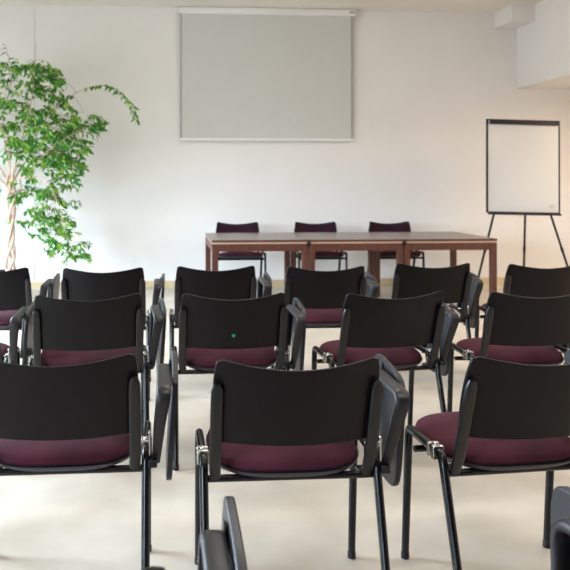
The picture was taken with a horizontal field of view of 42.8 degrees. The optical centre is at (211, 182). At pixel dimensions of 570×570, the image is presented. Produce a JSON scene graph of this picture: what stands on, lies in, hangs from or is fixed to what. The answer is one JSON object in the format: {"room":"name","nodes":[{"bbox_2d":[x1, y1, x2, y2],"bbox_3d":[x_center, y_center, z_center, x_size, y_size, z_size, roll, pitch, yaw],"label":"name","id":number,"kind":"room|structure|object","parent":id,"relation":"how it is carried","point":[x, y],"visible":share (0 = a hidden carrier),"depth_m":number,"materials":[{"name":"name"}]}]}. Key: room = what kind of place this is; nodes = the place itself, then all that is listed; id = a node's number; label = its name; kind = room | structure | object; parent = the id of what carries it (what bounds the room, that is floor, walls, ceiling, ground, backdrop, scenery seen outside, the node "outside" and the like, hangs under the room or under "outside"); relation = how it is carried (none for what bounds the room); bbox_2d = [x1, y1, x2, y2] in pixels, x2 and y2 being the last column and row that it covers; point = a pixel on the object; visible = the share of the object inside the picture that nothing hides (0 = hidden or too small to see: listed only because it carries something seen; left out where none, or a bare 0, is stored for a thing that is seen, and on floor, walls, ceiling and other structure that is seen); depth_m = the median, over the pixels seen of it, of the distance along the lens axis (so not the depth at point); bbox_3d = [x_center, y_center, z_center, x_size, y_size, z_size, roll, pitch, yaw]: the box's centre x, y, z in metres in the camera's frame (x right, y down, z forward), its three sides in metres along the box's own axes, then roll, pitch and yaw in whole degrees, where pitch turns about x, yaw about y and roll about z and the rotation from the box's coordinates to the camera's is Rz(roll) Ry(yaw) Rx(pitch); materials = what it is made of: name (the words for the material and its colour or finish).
{"room":"conference room","nodes":[
{"label":"conference room","id":0,"kind":"room"},
{"bbox_2d":[0,0,542,12],"bbox_3d":[1.363,-2.315,3.356,10.000,0.150,12.300,0,0,-4],"label":"ceiling","id":1,"kind":"structure","parent":0,"point":[464,6],"depth_m":9.04,"materials":[{"name":"paint"}]},
{"bbox_2d":[0,4,569,281],"bbox_3d":[0.931,-0.455,9.391,10.000,3.570,0.200,0,0,-4],"label":"wall","id":2,"kind":"structure","parent":0,"point":[426,85],"depth_m":9.28,"materials":[{"name":"paint"}]},
{"bbox_2d":[32,5,34,281],"bbox_3d":[-2.251,-0.495,9.056,0.035,3.490,0.012,0,0,-4],"label":"trim","id":3,"kind":"structure","parent":2,"relation":"attached to","point":[33,6],"depth_m":9.05,"materials":[{"name":"paint"}]},
{"bbox_2d":[177,6,356,142],"bbox_3d":[0.708,-1.375,9.228,2.314,1.729,0.086,0,0,-4],"label":"projection screen","id":4,"kind":"object","parent":2,"relation":"attached to","point":[247,74],"visible":1,"depth_m":9.22,"materials":[{"name":"white fabric"}]},
{"bbox_2d":[31,277,504,288],"bbox_3d":[0.939,1.288,9.282,9.600,0.085,0.018,0,0,-4],"label":"baseboard","id":5,"kind":"structure","parent":2,"relation":"attached to","point":[500,280],"depth_m":9.27,"materials":[{"name":"brown wood"}]},
{"bbox_2d":[494,4,534,28],"bbox_3d":[3.887,-2.138,9.262,0.302,0.205,0.480,0,0,-4],"label":"beam","id":6,"kind":"structure","parent":2,"relation":"attached to","point":[513,16],"depth_m":9.07,"materials":[{"name":"paint"}]},
{"bbox_2d":[0,284,569,569],"bbox_3d":[1.363,1.405,3.356,10.000,0.150,12.300,0,0,-4],"label":"floor","id":7,"kind":"structure","parent":0,"point":[91,521],"depth_m":2.91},
{"bbox_2d":[0,300,34,467],"bbox_3d":[-1.226,0.923,3.561,0.668,0.815,0.539,0,0,-4],"label":"chair","id":8,"kind":"object","parent":7,"relation":"on","point":[12,353],"visible":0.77,"depth_m":3.49,"materials":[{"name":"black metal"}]},
{"bbox_2d":[1,343,9,361],"bbox_3d":[-1.274,0.861,3.626,0.496,0.058,0.395,0,0,-4],"label":"seat cushion","id":9,"kind":"object","parent":8,"relation":"on","point":[4,347],"depth_m":3.64,"materials":[{"name":"fabric"}]},
{"bbox_2d":[0,267,59,350],"bbox_3d":[-1.340,0.923,4.626,0.668,0.815,0.539,0,0,-4],"label":"chair","id":10,"kind":"object","parent":7,"relation":"on","point":[15,285],"visible":0.47,"depth_m":4.44,"materials":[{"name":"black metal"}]},
{"bbox_2d":[0,310,21,324],"bbox_3d":[-1.389,0.861,4.690,0.496,0.058,0.395,0,0,-4],"label":"seat cushion","id":11,"kind":"object","parent":10,"relation":"on","point":[5,316],"depth_m":4.57,"materials":[{"name":"fabric"}]},
{"bbox_2d":[0,44,139,271],"bbox_3d":[-2.115,-0.138,8.207,2.591,2.936,1.017,0,0,-4],"label":"fig tree","id":12,"kind":"object","parent":7,"relation":"on","point":[74,125],"visible":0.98,"depth_m":8.15,"materials":[{"name":"green plant"}]},
{"bbox_2d":[0,351,177,569],"bbox_3d":[-0.447,0.923,2.397,0.668,0.815,0.539,0,0,-4],"label":"chair","id":13,"kind":"object","parent":7,"relation":"on","point":[85,418],"visible":1,"depth_m":2.21,"materials":[{"name":"black plastic"}]},
{"bbox_2d":[0,434,128,465],"bbox_3d":[-0.495,0.861,2.461,0.496,0.058,0.395,0,0,-4],"label":"seat cushion","id":14,"kind":"object","parent":13,"relation":"on","point":[111,450],"depth_m":2.30,"materials":[{"name":"fabric"}]},
{"bbox_2d":[28,293,166,435],"bbox_3d":[-0.563,0.923,3.581,0.668,0.815,0.539,0,0,-8],"label":"chair","id":15,"kind":"object","parent":7,"relation":"on","point":[68,332],"visible":0.84,"depth_m":3.38,"materials":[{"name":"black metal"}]},
{"bbox_2d":[41,347,135,366],"bbox_3d":[-0.616,0.861,3.642,0.496,0.058,0.395,0,0,-8],"label":"seat cushion","id":16,"kind":"object","parent":15,"relation":"on","point":[51,358],"depth_m":3.53,"materials":[{"name":"fabric"}]},
{"bbox_2d":[61,267,164,400],"bbox_3d":[-0.637,0.923,4.628,0.668,0.815,0.539,0,0,-4],"label":"chair","id":17,"kind":"object","parent":7,"relation":"on","point":[76,285],"visible":0.52,"depth_m":4.40,"materials":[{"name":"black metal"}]},
{"bbox_2d":[142,496,247,569],"bbox_3d":[-0.277,0.923,1.188,0.668,0.815,0.539,0,0,-4],"label":"chair","id":18,"kind":"object","parent":7,"relation":"on","point":[223,549],"visible":1,"depth_m":1.25,"materials":[{"name":"black plastic"}]},
{"bbox_2d":[169,266,271,358],"bbox_3d":[0.053,0.923,4.716,0.668,0.815,0.539,0,0,-4],"label":"chair","id":19,"kind":"object","parent":7,"relation":"on","point":[241,283],"visible":0.56,"depth_m":4.49,"materials":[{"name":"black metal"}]},
{"bbox_2d":[172,292,305,470],"bbox_3d":[0.130,0.923,3.609,0.668,0.815,0.539,0,0,-4],"label":"chair","id":20,"kind":"object","parent":7,"relation":"on","point":[246,331],"visible":0.83,"depth_m":3.41,"materials":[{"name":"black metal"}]},
{"bbox_2d":[186,347,276,366],"bbox_3d":[0.082,0.861,3.674,0.496,0.058,0.395,0,0,-4],"label":"seat cushion","id":21,"kind":"object","parent":20,"relation":"on","point":[266,356],"depth_m":3.54,"materials":[{"name":"fabric"}]},
{"bbox_2d":[216,222,266,276],"bbox_3d":[0.330,0.904,8.613,0.607,0.851,0.563,0,0,-4],"label":"chair","id":22,"kind":"object","parent":7,"relation":"on","point":[253,227],"visible":0.45,"depth_m":8.78,"materials":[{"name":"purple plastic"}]},
{"bbox_2d":[218,251,261,255],"bbox_3d":[0.335,0.840,8.543,0.518,0.061,0.413,0,0,-4],"label":"seat cushion","id":23,"kind":"object","parent":22,"relation":"on","point":[247,253],"depth_m":8.36,"materials":[{"name":"fabric"}]},
{"bbox_2d":[205,232,310,286],"bbox_3d":[0.462,0.953,7.807,1.006,0.754,1.092,0,0,-4],"label":"conference table","id":24,"kind":"object","parent":7,"relation":"on","point":[286,242],"visible":0.78,"depth_m":7.31,"materials":[{"name":"brown wood"}]},
{"bbox_2d":[194,354,409,569],"bbox_3d":[0.281,0.923,2.352,0.668,0.815,0.539,0,0,-4],"label":"chair","id":25,"kind":"object","parent":7,"relation":"on","point":[266,424],"visible":0.99,"depth_m":2.17,"materials":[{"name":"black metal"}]},
{"bbox_2d":[207,429,356,470],"bbox_3d":[0.233,0.861,2.416,0.496,0.058,0.395,0,0,-4],"label":"seat cushion","id":26,"kind":"object","parent":25,"relation":"on","point":[341,456],"depth_m":2.26,"materials":[{"name":"fabric"}]},
{"bbox_2d":[294,222,347,269],"bbox_3d":[1.298,0.904,8.683,0.607,0.851,0.563,0,0,-4],"label":"chair","id":27,"kind":"object","parent":7,"relation":"on","point":[330,226],"visible":0.45,"depth_m":8.86,"materials":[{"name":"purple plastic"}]},
{"bbox_2d":[300,251,343,255],"bbox_3d":[1.303,0.840,8.612,0.518,0.061,0.413,0,0,-4],"label":"seat cushion","id":28,"kind":"object","parent":27,"relation":"on","point":[317,253],"depth_m":8.43,"materials":[{"name":"fabric"}]},
{"bbox_2d":[270,266,378,367],"bbox_3d":[0.736,0.923,4.705,0.668,0.815,0.539,0,0,-4],"label":"chair","id":29,"kind":"object","parent":7,"relation":"on","point":[322,294],"visible":0.5,"depth_m":4.49,"materials":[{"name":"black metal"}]},
{"bbox_2d":[305,308,342,322],"bbox_3d":[0.688,0.861,4.770,0.496,0.058,0.395,0,0,-4],"label":"seat cushion","id":30,"kind":"object","parent":29,"relation":"on","point":[312,315],"depth_m":4.62,"materials":[{"name":"fabric"}]},
{"bbox_2d":[290,232,405,275],"bbox_3d":[1.450,0.953,7.878,1.006,0.754,1.092,0,0,-4],"label":"conference table","id":31,"kind":"object","parent":7,"relation":"on","point":[370,242],"visible":0.56,"depth_m":7.37,"materials":[{"name":"red wood"}]},
{"bbox_2d":[311,291,458,462],"bbox_3d":[0.871,0.923,3.642,0.668,0.815,0.539,0,0,-10],"label":"chair","id":32,"kind":"object","parent":7,"relation":"on","point":[393,329],"visible":0.88,"depth_m":3.45,"materials":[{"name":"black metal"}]},
{"bbox_2d":[320,340,420,364],"bbox_3d":[0.816,0.861,3.701,0.496,0.058,0.395,0,0,-10],"label":"seat cushion","id":33,"kind":"object","parent":32,"relation":"on","point":[400,355],"depth_m":3.59,"materials":[{"name":"fabric"}]},
{"bbox_2d":[367,221,424,271],"bbox_3d":[2.230,0.904,8.750,0.607,0.851,0.563,0,0,-4],"label":"chair","id":34,"kind":"object","parent":7,"relation":"on","point":[373,226],"visible":0.35,"depth_m":8.95,"materials":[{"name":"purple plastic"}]},
{"bbox_2d":[380,250,420,254],"bbox_3d":[2.235,0.840,8.679,0.518,0.061,0.413,0,0,-4],"label":"seat cushion","id":35,"kind":"object","parent":34,"relation":"on","point":[393,252],"depth_m":8.51,"materials":[{"name":"fabric"}]},
{"bbox_2d":[374,232,496,296],"bbox_3d":[2.425,0.953,7.954,0.982,0.754,1.080,0,0,-4],"label":"conference table","id":36,"kind":"object","parent":7,"relation":"on","point":[452,241],"visible":0.6,"depth_m":7.45,"materials":[{"name":"red wood"}]},
{"bbox_2d":[391,263,482,338],"bbox_3d":[1.454,0.923,4.872,0.668,0.815,0.539,0,0,-4],"label":"chair","id":37,"kind":"object","parent":7,"relation":"on","point":[458,285],"visible":0.56,"depth_m":4.66,"materials":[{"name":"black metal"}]},
{"bbox_2d":[401,349,569,569],"bbox_3d":[1.024,0.923,2.413,0.668,0.815,0.539,0,0,-8],"label":"chair","id":38,"kind":"object","parent":7,"relation":"on","point":[510,417],"visible":0.99,"depth_m":2.21,"materials":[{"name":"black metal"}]},
{"bbox_2d":[415,411,569,464],"bbox_3d":[0.971,0.861,2.473,0.496,0.058,0.395,0,0,-8],"label":"seat cushion","id":39,"kind":"object","parent":38,"relation":"on","point":[441,428],"depth_m":2.33,"materials":[{"name":"fabric"}]},
{"bbox_2d":[447,292,569,411],"bbox_3d":[1.591,0.923,3.671,0.668,0.815,0.539,0,0,-4],"label":"chair","id":40,"kind":"object","parent":7,"relation":"on","point":[516,329],"visible":0.78,"depth_m":3.46,"materials":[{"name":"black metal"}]},
{"bbox_2d":[456,337,562,363],"bbox_3d":[1.543,0.861,3.735,0.496,0.058,0.395,0,0,-4],"label":"seat cushion","id":41,"kind":"object","parent":40,"relation":"on","point":[513,354],"depth_m":3.61,"materials":[{"name":"fabric"}]},
{"bbox_2d":[475,264,569,337],"bbox_3d":[2.161,0.923,4.841,0.668,0.815,0.539,0,0,-4],"label":"chair","id":42,"kind":"object","parent":7,"relation":"on","point":[523,281],"visible":0.38,"depth_m":4.61,"materials":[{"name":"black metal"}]},
{"bbox_2d":[478,119,567,277],"bbox_3d":[3.545,0.300,8.277,1.271,2.066,0.286,0,0,-4],"label":"easel","id":43,"kind":"object","parent":7,"relation":"on","point":[523,156],"visible":0.89,"depth_m":8.23,"materials":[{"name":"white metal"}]},
{"bbox_2d":[488,213,561,215],"bbox_3d":[3.552,0.355,8.179,0.824,0.042,0.090,0,0,-4],"label":"tray","id":44,"kind":"object","parent":43,"relation":"on","point":[493,214],"depth_m":8.14,"materials":[{"name":"black metal"}]},
{"bbox_2d":[550,486,569,569],"bbox_3d":[0.405,0.923,1.219,0.668,0.815,0.539,0,0,-7],"label":"chair","id":45,"kind":"object","parent":7,"relation":"on","point":[560,501],"visible":1,"depth_m":1.37,"materials":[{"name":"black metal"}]},
{"bbox_2d":[516,0,569,88],"bbox_3d":[5.298,-1.745,3.638,1.710,0.990,11.900,0,0,-4],"label":"beam","id":46,"kind":"structure","parent":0,"point":[543,44],"depth_m":8.86,"materials":[{"name":"paint"}]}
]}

